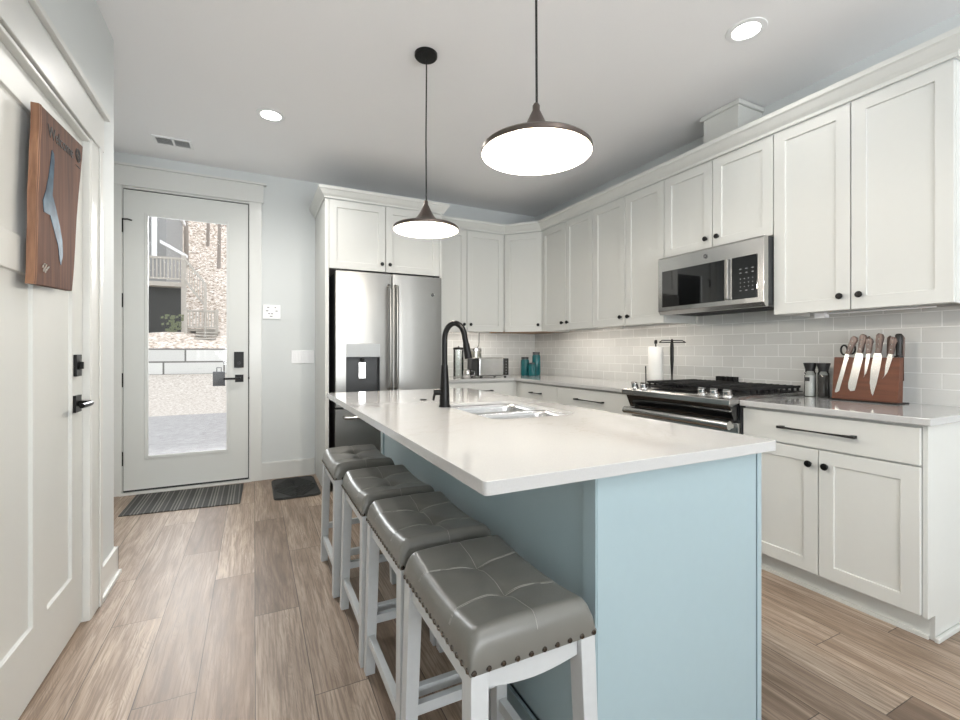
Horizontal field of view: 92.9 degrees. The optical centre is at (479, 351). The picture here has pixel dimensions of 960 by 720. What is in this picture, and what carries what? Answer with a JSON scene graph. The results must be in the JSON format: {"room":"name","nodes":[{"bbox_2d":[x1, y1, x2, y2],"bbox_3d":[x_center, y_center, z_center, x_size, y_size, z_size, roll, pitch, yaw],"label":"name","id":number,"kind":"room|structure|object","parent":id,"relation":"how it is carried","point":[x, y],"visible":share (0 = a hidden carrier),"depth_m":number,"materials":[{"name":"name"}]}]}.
{"room":"kitchen","nodes":[
{"label":"kitchen","id":0,"kind":"room"},
{"bbox_2d":[39,0,113,561],"bbox_3d":[-0.711,-0.229,-0.715,0.590,2.810,6.650,0,0,-26],"label":"wall","id":1,"kind":"structure","parent":0,"point":[81,25],"depth_m":2.26,"materials":[{"name":"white paint"}]},
{"bbox_2d":[0,41,93,719],"bbox_3d":[-1.519,0.124,1.592,0.098,2.080,0.882,0,0,-26],"label":"door","id":2,"kind":"structure","parent":1,"relation":"in","point":[41,364],"depth_m":1.53,"materials":[{"name":"white paint"}]},
{"bbox_2d":[25,102,82,290],"bbox_3d":[-1.534,-0.530,1.658,0.026,0.624,0.463,0,0,-26],"label":"wooden board","id":3,"kind":"object","parent":2,"relation":"attached to","point":[55,157],"visible":1,"depth_m":1.57,"materials":[{"name":"brown wood"}]},
{"bbox_2d":[0,0,110,621],"bbox_3d":[-1.568,0.026,1.570,0.185,2.300,1.285,0,0,-26],"label":"trim","id":4,"kind":"structure","parent":1,"relation":"attached to","point":[27,32],"depth_m":1.99,"materials":[{"name":"white paint"}]},
{"bbox_2d":[103,546,121,601],"bbox_3d":[-2.092,1.101,2.159,0.568,0.150,0.327,0,0,-26],"label":"baseboard","id":5,"kind":"structure","parent":1,"relation":"attached to","point":[111,573],"depth_m":2.28,"materials":[{"name":"white paint"}]},
{"bbox_2d":[114,151,534,473],"bbox_3d":[-1.337,-0.229,4.611,4.400,2.810,0.150,0,0,-26],"label":"wall","id":6,"kind":"structure","parent":0,"point":[288,224],"depth_m":4.30,"materials":[{"name":"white paint"}]},
{"bbox_2d":[122,188,248,492],"bbox_3d":[-2.513,-0.096,3.942,0.949,2.506,0.104,0,0,-26],"label":"door","id":7,"kind":"structure","parent":6,"relation":"in","point":[142,471],"depth_m":3.92,"materials":[{"name":"white paint"}]},
{"bbox_2d":[213,367,224,385],"bbox_3d":[-2.356,0.222,4.118,0.095,0.168,0.060,0,0,-26],"label":"padlock","id":8,"kind":"object","parent":7,"relation":"attached to","point":[218,376],"visible":1,"depth_m":4.09,"materials":[{"name":"grey metal"}]},
{"bbox_2d":[114,161,265,496],"bbox_3d":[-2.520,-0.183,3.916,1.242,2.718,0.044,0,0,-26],"label":"trim","id":9,"kind":"structure","parent":6,"relation":"attached to","point":[125,174],"depth_m":3.97,"materials":[{"name":"white paint"}]},
{"bbox_2d":[263,305,280,318],"bbox_3d":[-1.930,-0.371,4.226,0.150,0.130,0.012,0,0,-26],"label":"alarm keypad","id":10,"kind":"object","parent":6,"relation":"attached to","point":[269,311],"visible":1,"depth_m":4.22,"materials":[{"name":"white plastic"}]},
{"bbox_2d":[262,458,313,479],"bbox_3d":[-1.800,1.097,4.288,0.458,0.158,0.016,0,0,-26],"label":"baseboard","id":11,"kind":"structure","parent":6,"relation":"attached to","point":[297,467],"depth_m":4.28,"materials":[{"name":"white paint"}]},
{"bbox_2d":[291,351,313,362],"bbox_3d":[-1.691,0.048,4.344,0.196,0.106,0.012,0,0,-26],"label":"switch plate","id":12,"kind":"object","parent":6,"relation":"attached to","point":[296,356],"visible":1,"depth_m":4.34,"materials":[{"name":"white plastic"}]},
{"bbox_2d":[309,184,449,218],"bbox_3d":[-0.959,-1.328,4.304,1.155,0.088,0.734,0,0,-26],"label":"crown molding","id":13,"kind":"structure","parent":6,"relation":"attached to","point":[323,191],"depth_m":3.97,"materials":[{"name":"white paint"}]},
{"bbox_2d":[442,229,503,331],"bbox_3d":[-0.189,-0.740,4.879,0.841,1.049,0.372,0,0,-26],"label":"upper cabinet","id":14,"kind":"object","parent":6,"relation":"attached to","point":[472,261],"visible":0.65,"depth_m":4.77,"materials":[{"name":"white paint"}]},
{"bbox_2d":[442,331,534,375],"bbox_3d":[0.005,0.019,5.188,1.465,0.486,0.008,0,0,-26],"label":"backsplash","id":15,"kind":"structure","parent":6,"relation":"attached to","point":[512,346],"depth_m":5.27,"materials":[{"name":"tile"}]},
{"bbox_2d":[18,474,959,719],"bbox_3d":[0.574,1.236,0.926,4.550,0.120,8.450,0,0,-26],"label":"floor","id":16,"kind":"structure","parent":0,"point":[225,612],"depth_m":1.83,"materials":[{"name":"brown wood"}]},
{"bbox_2d":[118,483,243,516],"bbox_3d":[-2.333,1.172,3.637,0.786,0.007,0.610,0,0,-26],"label":"door mat","id":17,"kind":"object","parent":16,"relation":"on","point":[185,499],"visible":1,"depth_m":3.61,"materials":[{"name":"grey fabric"}]},
{"bbox_2d":[271,476,320,499],"bbox_3d":[-1.601,1.167,3.950,0.360,0.017,0.620,0,0,-26],"label":"mat","id":18,"kind":"object","parent":16,"relation":"on","point":[303,486],"visible":1,"depth_m":3.90,"materials":[{"name":"black rubber"}]},
{"bbox_2d":[320,444,395,597],"bbox_3d":[-0.660,0.858,2.454,0.320,0.637,0.464,0,0,-26],"label":"bar stool","id":19,"kind":"object","parent":16,"relation":"on","point":[337,461],"visible":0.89,"depth_m":2.31,"materials":[{"name":"grey paint"}]},
{"bbox_2d":[315,198,441,485],"bbox_3d":[-0.964,-0.054,4.315,1.045,2.460,0.710,0,0,-26],"label":"surround","id":20,"kind":"object","parent":16,"relation":"on","point":[349,236],"visible":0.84,"depth_m":4.00,"materials":[{"name":"white paint"}]},
{"bbox_2d":[329,268,440,485],"bbox_3d":[-0.910,0.242,4.242,0.936,1.868,0.790,0,0,-26],"label":"refrigerator","id":21,"kind":"object","parent":16,"relation":"on","point":[385,329],"visible":0.7,"depth_m":3.91,"materials":[{"name":"grey metal"}]},
{"bbox_2d":[340,465,435,667],"bbox_3d":[-0.403,0.858,1.972,0.320,0.637,0.464,0,0,-26],"label":"bar stool","id":22,"kind":"object","parent":16,"relation":"on","point":[362,487],"visible":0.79,"depth_m":1.92,"materials":[{"name":"grey paint"}]},
{"bbox_2d":[364,491,491,719],"bbox_3d":[-0.185,0.858,1.551,0.320,0.637,0.464,0,0,-26],"label":"bar stool","id":23,"kind":"object","parent":16,"relation":"on","point":[399,527],"visible":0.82,"depth_m":1.48,"materials":[{"name":"grey paint"}]},
{"bbox_2d":[449,381,516,395],"bbox_3d":[-0.122,0.735,4.745,0.841,0.883,0.670,0,0,-26],"label":"base cabinet","id":24,"kind":"object","parent":16,"relation":"on","point":[502,387],"visible":0.18,"depth_m":4.55,"materials":[{"name":"white paint"}]},
{"bbox_2d":[401,535,597,719],"bbox_3d":[0.023,0.858,1.125,0.320,0.637,0.464,0,0,-26],"label":"bar stool","id":25,"kind":"object","parent":16,"relation":"on","point":[500,621],"visible":1,"depth_m":1.00,"materials":[{"name":"grey leather"}]},
{"bbox_2d":[517,381,521,396],"bbox_3d":[0.543,0.735,5.053,0.622,0.883,0.709,0,0,-26],"label":"base cabinet","id":26,"kind":"object","parent":16,"relation":"on","point":[518,382],"visible":0.07,"depth_m":4.65,"materials":[{"name":"white paint"}]},
{"bbox_2d":[520,382,558,402],"bbox_3d":[0.813,0.735,4.443,0.680,0.883,0.618,0,0,-26],"label":"base cabinet","id":27,"kind":"object","parent":16,"relation":"on","point":[537,391],"visible":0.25,"depth_m":4.28,"materials":[{"name":"white paint"}]},
{"bbox_2d":[381,432,760,719],"bbox_3d":[0.119,0.735,2.186,0.678,0.883,2.089,0,0,-26],"label":"kitchen island","id":28,"kind":"object","parent":16,"relation":"on","point":[665,563],"visible":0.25,"depth_m":1.25,"materials":[{"name":"blue paint"}]},
{"bbox_2d":[327,388,775,495],"bbox_3d":[-0.049,0.277,2.135,0.974,0.030,2.231,0,0,-26],"label":"island countertop","id":29,"kind":"structure","parent":28,"relation":"on","point":[490,456],"depth_m":1.36,"materials":[{"name":"white stone"}]},
{"bbox_2d":[433,321,471,406],"bbox_3d":[-0.131,0.056,2.178,0.192,0.412,0.058,0,0,6],"label":"kitchen faucet","id":30,"kind":"object","parent":29,"relation":"on","point":[444,401],"visible":1,"depth_m":2.16,"materials":[{"name":"black metal"}]},
{"bbox_2d":[451,404,568,418],"bbox_3d":[0.116,0.373,2.106,0.405,0.198,0.577,0,0,-26],"label":"sink","id":31,"kind":"object","parent":29,"relation":"in","point":[494,411],"visible":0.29,"depth_m":2.15,"materials":[{"name":"ceramic"}]},
{"bbox_2d":[557,386,633,415],"bbox_3d":[1.152,0.735,3.758,0.680,0.883,0.906,0,0,-26],"label":"base cabinet","id":32,"kind":"object","parent":16,"relation":"on","point":[608,401],"visible":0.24,"depth_m":3.60,"materials":[{"name":"white paint"}]},
{"bbox_2d":[449,374,644,391],"bbox_3d":[0.506,0.277,4.180,1.463,0.030,2.241,0,0,-26],"label":"countertop","id":33,"kind":"structure","parent":32,"relation":"on","point":[578,382],"depth_m":4.29,"materials":[{"name":"white stone"}]},
{"bbox_2d":[453,346,467,376],"bbox_3d":[-0.207,0.099,4.808,0.156,0.326,0.116,0,0,-26],"label":"press","id":34,"kind":"object","parent":33,"relation":"on","point":[458,347],"visible":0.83,"depth_m":4.77,"materials":[{"name":"silver metal"}]},
{"bbox_2d":[463,369,474,377],"bbox_3d":[-0.122,0.221,4.676,0.088,0.082,0.114,0,0,44],"label":"milk jug","id":35,"kind":"object","parent":33,"relation":"on","point":[467,372],"visible":1,"depth_m":4.63,"materials":[{"name":"silver metal"}]},
{"bbox_2d":[470,348,481,356],"bbox_3d":[-0.052,0.108,5.047,0.140,0.308,0.140,0,0,-26],"label":"tin canister","id":36,"kind":"object","parent":33,"relation":"on","point":[476,352],"visible":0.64,"depth_m":4.99,"materials":[{"name":"silver metal"}]},
{"bbox_2d":[468,357,508,377],"bbox_3d":[0.079,0.160,4.818,0.349,0.204,0.288,0,0,-26],"label":"toaster","id":37,"kind":"object","parent":33,"relation":"on","point":[482,366],"visible":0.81,"depth_m":4.70,"materials":[{"name":"silver metal"}]},
{"bbox_2d":[521,357,528,375],"bbox_3d":[0.501,0.159,5.081,0.094,0.204,0.094,0,0,-26],"label":"glass jar","id":38,"kind":"object","parent":33,"relation":"on","point":[524,360],"visible":0.94,"depth_m":5.04,"materials":[{"name":"teal glass"}]},
{"bbox_2d":[528,363,535,375],"bbox_3d":[0.570,0.189,5.009,0.080,0.144,0.080,0,0,-26],"label":"glass jar","id":39,"kind":"object","parent":33,"relation":"on","point":[531,367],"visible":1,"depth_m":4.98,"materials":[{"name":"teal glass"}]},
{"bbox_2d":[532,352,539,374],"bbox_3d":[0.631,0.131,5.112,0.094,0.261,0.094,0,0,-26],"label":"glass jar","id":40,"kind":"object","parent":33,"relation":"on","point":[536,355],"visible":0.84,"depth_m":5.07,"materials":[{"name":"teal glass"}]},
{"bbox_2d":[645,340,659,384],"bbox_3d":[1.401,0.082,3.635,0.170,0.360,0.170,0,0,-26],"label":"paper towel holder","id":41,"kind":"object","parent":33,"relation":"on","point":[655,341],"visible":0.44,"depth_m":3.63,"materials":[{"name":"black metal"}]},
{"bbox_2d":[648,347,662,383],"bbox_3d":[1.401,0.104,3.635,0.114,0.292,0.114,0,0,-26],"label":"paper towel roll","id":42,"kind":"object","parent":41,"relation":"on","point":[655,354],"visible":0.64,"depth_m":3.59,"materials":[{"name":"white paper"}]},
{"bbox_2d":[659,339,685,379],"bbox_3d":[1.472,0.080,3.494,0.100,0.365,0.247,0,0,-26],"label":"stand","id":43,"kind":"object","parent":33,"relation":"on","point":[671,340],"visible":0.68,"depth_m":3.48,"materials":[{"name":"black metal"}]},
{"bbox_2d":[622,376,803,434],"bbox_3d":[1.490,0.675,2.969,0.764,1.002,0.798,0,0,-26],"label":"gas range","id":44,"kind":"object","parent":16,"relation":"on","point":[709,404],"visible":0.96,"depth_m":2.74,"materials":[{"name":"grey metal"}]},
{"bbox_2d":[622,386,803,406],"bbox_3d":[1.496,0.269,2.972,0.750,0.054,0.798,0,0,-26],"label":"cooktop","id":45,"kind":"object","parent":44,"relation":"in","point":[685,395],"depth_m":2.72,"materials":[{"name":"silver metal"}]},
{"bbox_2d":[743,406,959,643],"bbox_3d":[1.887,0.735,2.285,0.688,0.883,0.775,0,0,-26],"label":"base cabinet","id":46,"kind":"object","parent":16,"relation":"on","point":[863,515],"visible":0.89,"depth_m":2.00,"materials":[{"name":"white paint"}]},
{"bbox_2d":[740,395,959,425],"bbox_3d":[1.889,0.277,2.284,0.669,0.030,0.785,0,0,-26],"label":"countertop","id":47,"kind":"structure","parent":46,"relation":"on","point":[911,413],"depth_m":2.11,"materials":[{"name":"white stone"}]},
{"bbox_2d":[803,363,816,396],"bbox_3d":[1.951,0.163,2.695,0.068,0.197,0.068,0,0,-26],"label":"grinder","id":48,"kind":"object","parent":47,"relation":"on","point":[809,380],"visible":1,"depth_m":2.67,"materials":[{"name":"clear glass"}]},
{"bbox_2d":[816,363,830,397],"bbox_3d":[1.982,0.163,2.632,0.068,0.197,0.068,0,0,-26],"label":"grinder","id":49,"kind":"object","parent":47,"relation":"on","point":[823,381],"visible":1,"depth_m":2.61,"materials":[{"name":"clear glass"}]},
{"bbox_2d":[828,357,908,404],"bbox_3d":[2.047,0.145,2.412,0.120,0.234,0.305,0,0,-26],"label":"knife block","id":50,"kind":"object","parent":47,"relation":"on","point":[889,389],"visible":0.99,"depth_m":2.36,"materials":[{"name":"brown wood"}]},
{"bbox_2d":[835,336,857,391],"bbox_3d":[1.992,0.068,2.479,0.099,0.310,0.026,0,0,44],"label":"kitchen knife","id":51,"kind":"object","parent":50,"relation":"attached to","point":[853,340],"visible":1,"depth_m":2.48,"materials":[{"name":"silver metal"}]},
{"bbox_2d":[840,345,855,356],"bbox_3d":[2.031,0.070,2.518,0.010,0.233,0.077,0,0,-26],"label":"scissors","id":52,"kind":"object","parent":50,"relation":"in","point":[841,352],"visible":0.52,"depth_m":2.52,"materials":[{"name":"black plastic"}]},
{"bbox_2d":[848,334,866,390],"bbox_3d":[2.014,0.057,2.429,0.079,0.306,0.032,0,0,25],"label":"kitchen knife","id":53,"kind":"object","parent":50,"relation":"attached to","point":[859,355],"visible":1,"depth_m":2.43,"materials":[{"name":"silver metal"}]},
{"bbox_2d":[863,338,873,377],"bbox_3d":[2.039,0.032,2.392,0.034,0.214,0.036,0,0,-26],"label":"kitchen knife","id":54,"kind":"object","parent":50,"relation":"attached to","point":[869,341],"visible":1,"depth_m":2.39,"materials":[{"name":"silver metal"}]},
{"bbox_2d":[870,333,884,394],"bbox_3d":[2.052,0.065,2.357,0.047,0.324,0.049,0,0,-26],"label":"kitchen knife","id":55,"kind":"object","parent":50,"relation":"attached to","point":[877,356],"visible":1,"depth_m":2.35,"materials":[{"name":"silver metal"}]},
{"bbox_2d":[887,336,890,355],"bbox_3d":[2.112,0.031,2.352,0.015,0.231,0.022,0,0,-26],"label":"steak knife","id":56,"kind":"object","parent":50,"relation":"attached to","point":[888,337],"visible":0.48,"depth_m":2.35,"materials":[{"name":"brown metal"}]},
{"bbox_2d":[883,337,896,377],"bbox_3d":[2.081,0.030,2.312,0.028,0.214,0.057,0,0,-37],"label":"kitchen knife","id":57,"kind":"object","parent":50,"relation":"attached to","point":[892,341],"visible":1,"depth_m":2.31,"materials":[{"name":"silver metal"}]},
{"bbox_2d":[894,334,903,357],"bbox_3d":[2.106,-0.033,2.293,0.038,0.120,0.038,0,0,-26],"label":"honing steel","id":58,"kind":"object","parent":50,"relation":"on","point":[899,337],"visible":1,"depth_m":2.28,"materials":[{"name":"black plastic"}]},
{"bbox_2d":[902,336,904,380],"bbox_3d":[2.134,0.031,2.307,0.015,0.231,0.022,0,0,-26],"label":"steak knife","id":59,"kind":"object","parent":50,"relation":"attached to","point":[903,344],"visible":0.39,"depth_m":2.30,"materials":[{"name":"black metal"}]},
{"bbox_2d":[96,0,959,216],"bbox_3d":[0.574,-1.694,0.926,4.550,0.120,8.450,0,0,-26],"label":"ceiling","id":60,"kind":"structure","parent":0,"point":[639,77],"depth_m":2.67,"materials":[{"name":"white paint"}]},
{"bbox_2d":[151,134,193,149],"bbox_3d":[-2.386,-1.630,3.547,0.255,0.008,0.165,0,0,-26],"label":"ceiling vent","id":61,"kind":"object","parent":60,"relation":"in","point":[161,140],"visible":1,"depth_m":3.54,"materials":[{"name":"white plastic"}]},
{"bbox_2d":[256,108,285,121],"bbox_3d":[-1.441,-1.631,3.144,0.188,0.006,0.188,0,0,-26],"label":"recessed light","id":62,"kind":"object","parent":60,"relation":"in","point":[268,114],"visible":1,"depth_m":3.13,"materials":[{"name":"white plastic"}]},
{"bbox_2d":[393,47,458,238],"bbox_3d":[-0.296,-1.143,2.501,0.358,0.982,0.358,0,0,-26],"label":"pendant lamp","id":63,"kind":"object","parent":60,"relation":"hanging from","point":[425,225],"visible":1,"depth_m":2.50,"materials":[{"name":"black metal"}]},
{"bbox_2d":[481,0,592,174],"bbox_3d":[0.182,-1.130,1.479,0.358,1.006,0.358,0,0,-26],"label":"pendant lamp","id":64,"kind":"object","parent":60,"relation":"hanging from","point":[537,146],"visible":1,"depth_m":1.48,"materials":[{"name":"black metal"}]},
{"bbox_2d":[725,17,767,42],"bbox_3d":[1.352,-1.631,2.316,0.188,0.006,0.188,0,0,-26],"label":"recessed light","id":65,"kind":"object","parent":60,"relation":"in","point":[745,30],"visible":1,"depth_m":2.31,"materials":[{"name":"white plastic"}]},
{"bbox_2d":[535,13,959,406],"bbox_3d":[2.531,-0.229,1.896,0.120,2.810,8.450,0,0,-26],"label":"wall","id":66,"kind":"structure","parent":0,"point":[953,22],"depth_m":2.73,"materials":[{"name":"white paint"}]},
{"bbox_2d":[489,232,557,333],"bbox_3d":[0.531,-0.740,5.078,0.621,1.048,0.654,0,0,-26],"label":"upper cabinet","id":67,"kind":"object","parent":66,"relation":"attached to","point":[522,252],"visible":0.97,"depth_m":4.87,"materials":[{"name":"white paint"}]},
{"bbox_2d":[542,210,614,331],"bbox_3d":[0.965,-0.740,4.482,0.372,1.049,0.793,0,0,-26],"label":"upper cabinet","id":68,"kind":"object","parent":66,"relation":"attached to","point":[567,247],"visible":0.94,"depth_m":4.37,"materials":[{"name":"white paint"}]},
{"bbox_2d":[593,181,695,328],"bbox_3d":[1.317,-0.740,3.773,0.372,1.049,0.786,0,0,-26],"label":"upper cabinet","id":69,"kind":"object","parent":66,"relation":"attached to","point":[628,231],"visible":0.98,"depth_m":3.66,"materials":[{"name":"white paint"}]},
{"bbox_2d":[664,135,773,257],"bbox_3d":[1.666,-0.972,3.067,0.372,0.584,0.785,0,0,-26],"label":"upper cabinet","id":70,"kind":"object","parent":66,"relation":"attached to","point":[728,198],"visible":0.73,"depth_m":2.94,"materials":[{"name":"white paint"}]},
{"bbox_2d":[658,235,773,315],"bbox_3d":[1.637,-0.468,3.043,0.446,0.408,0.763,0,0,-26],"label":"microwave","id":71,"kind":"object","parent":70,"relation":"attached to","point":[738,276],"visible":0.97,"depth_m":2.88,"materials":[{"name":"grey metal"}]},
{"bbox_2d":[700,98,763,162],"bbox_3d":[1.715,-1.446,3.107,0.265,0.365,0.287,0,0,-26],"label":"duct cover","id":72,"kind":"object","parent":70,"relation":"on","point":[738,113],"visible":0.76,"depth_m":3.02,"materials":[{"name":"white paint"}]},
{"bbox_2d":[535,305,959,405],"bbox_3d":[1.519,-0.211,3.794,0.008,0.946,3.850,0,0,-26],"label":"backsplash","id":73,"kind":"structure","parent":66,"relation":"attached to","point":[766,347],"depth_m":3.02,"materials":[{"name":"tile"}]},
{"bbox_2d":[774,59,959,316],"bbox_3d":[2.011,-0.740,2.372,0.372,1.049,0.763,0,0,-26],"label":"upper cabinet","id":74,"kind":"object","parent":66,"relation":"attached to","point":[867,188],"visible":1,"depth_m":2.22,"materials":[{"name":"white paint"}]},
{"bbox_2d":[442,26,959,234],"bbox_3d":[1.168,-1.312,3.499,0.958,0.094,3.774,0,0,-43],"label":"crown molding","id":75,"kind":"structure","parent":74,"relation":"attached to","point":[944,47],"depth_m":2.62,"materials":[{"name":"white paint"}]},
{"bbox_2d":[814,306,936,317],"bbox_3d":[1.996,-0.203,2.329,0.045,0.028,0.500,0,0,-26],"label":"light","id":76,"kind":"object","parent":74,"relation":"attached to","point":[824,314],"visible":1,"depth_m":2.36,"materials":[{"name":"white plastic"}]},
{"label":"outside","id":77,"kind":"structure","parent":0,"visible":0},
{"bbox_2d":[149,221,225,348],"bbox_3d":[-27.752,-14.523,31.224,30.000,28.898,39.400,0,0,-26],"label":"stone wall","id":78,"kind":"structure","parent":77,"point":[203,258],"depth_m":29.41,"materials":[{"name":"beige stone"}]},
{"bbox_2d":[161,314,183,331],"bbox_3d":[-13.863,-1.312,20.575,0.889,0.854,0.304,0,0,-26],"label":"shrub","id":79,"kind":"object","parent":78,"relation":"on","point":[174,325],"visible":0.98,"depth_m":20.58,"materials":[{"name":"green plant"}]},
{"bbox_2d":[149,217,219,339],"bbox_3d":[-17.767,-4.384,23.170,8.340,7.680,11.500,0,0,-26],"label":"house","id":80,"kind":"structure","parent":78,"relation":"on","point":[167,259],"depth_m":21.93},
{"bbox_2d":[183,220,188,267],"bbox_3d":[-19.784,-11.996,31.019,2.021,13.001,3.501,0,0,-26],"label":"bare tree","id":81,"kind":"object","parent":78,"relation":"on","point":[185,232],"visible":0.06,"depth_m":30.78,"materials":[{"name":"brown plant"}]},
{"bbox_2d":[206,223,209,245],"bbox_3d":[-20.134,-13.362,34.190,2.710,11.403,3.019,0,0,12],"label":"bare tree","id":82,"kind":"object","parent":78,"relation":"on","point":[208,224],"visible":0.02,"depth_m":33.96,"materials":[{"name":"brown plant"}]},
{"bbox_2d":[216,224,223,268],"bbox_3d":[-18.251,-11.602,32.439,3.728,12.215,1.624,0,0,9],"label":"bare tree","id":83,"kind":"object","parent":78,"relation":"on","point":[218,225],"visible":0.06,"depth_m":31.66,"materials":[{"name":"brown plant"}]},
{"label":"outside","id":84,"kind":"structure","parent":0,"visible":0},
{"bbox_2d":[149,413,225,454],"bbox_3d":[-6.420,1.446,6.199,12.000,0.300,7.190,0,0,-26],"label":"ground","id":85,"kind":"structure","parent":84,"point":[171,434],"depth_m":7.63,"materials":[{"name":"concrete"}]},
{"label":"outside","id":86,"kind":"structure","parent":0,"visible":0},
{"bbox_2d":[149,348,225,374],"bbox_3d":[-11.703,0.421,16.857,12.000,1.110,0.600,0,0,-26],"label":"wall","id":87,"kind":"structure","parent":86,"point":[162,361],"depth_m":16.92,"materials":[{"name":"brick"}]},
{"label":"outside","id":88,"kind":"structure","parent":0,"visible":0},
{"bbox_2d":[149,373,225,416],"bbox_3d":[-9.771,1.206,12.959,12.000,0.780,7.900,0,0,-26],"label":"ground","id":89,"kind":"structure","parent":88,"point":[169,394],"depth_m":13.73,"materials":[{"name":"beige gravel"}]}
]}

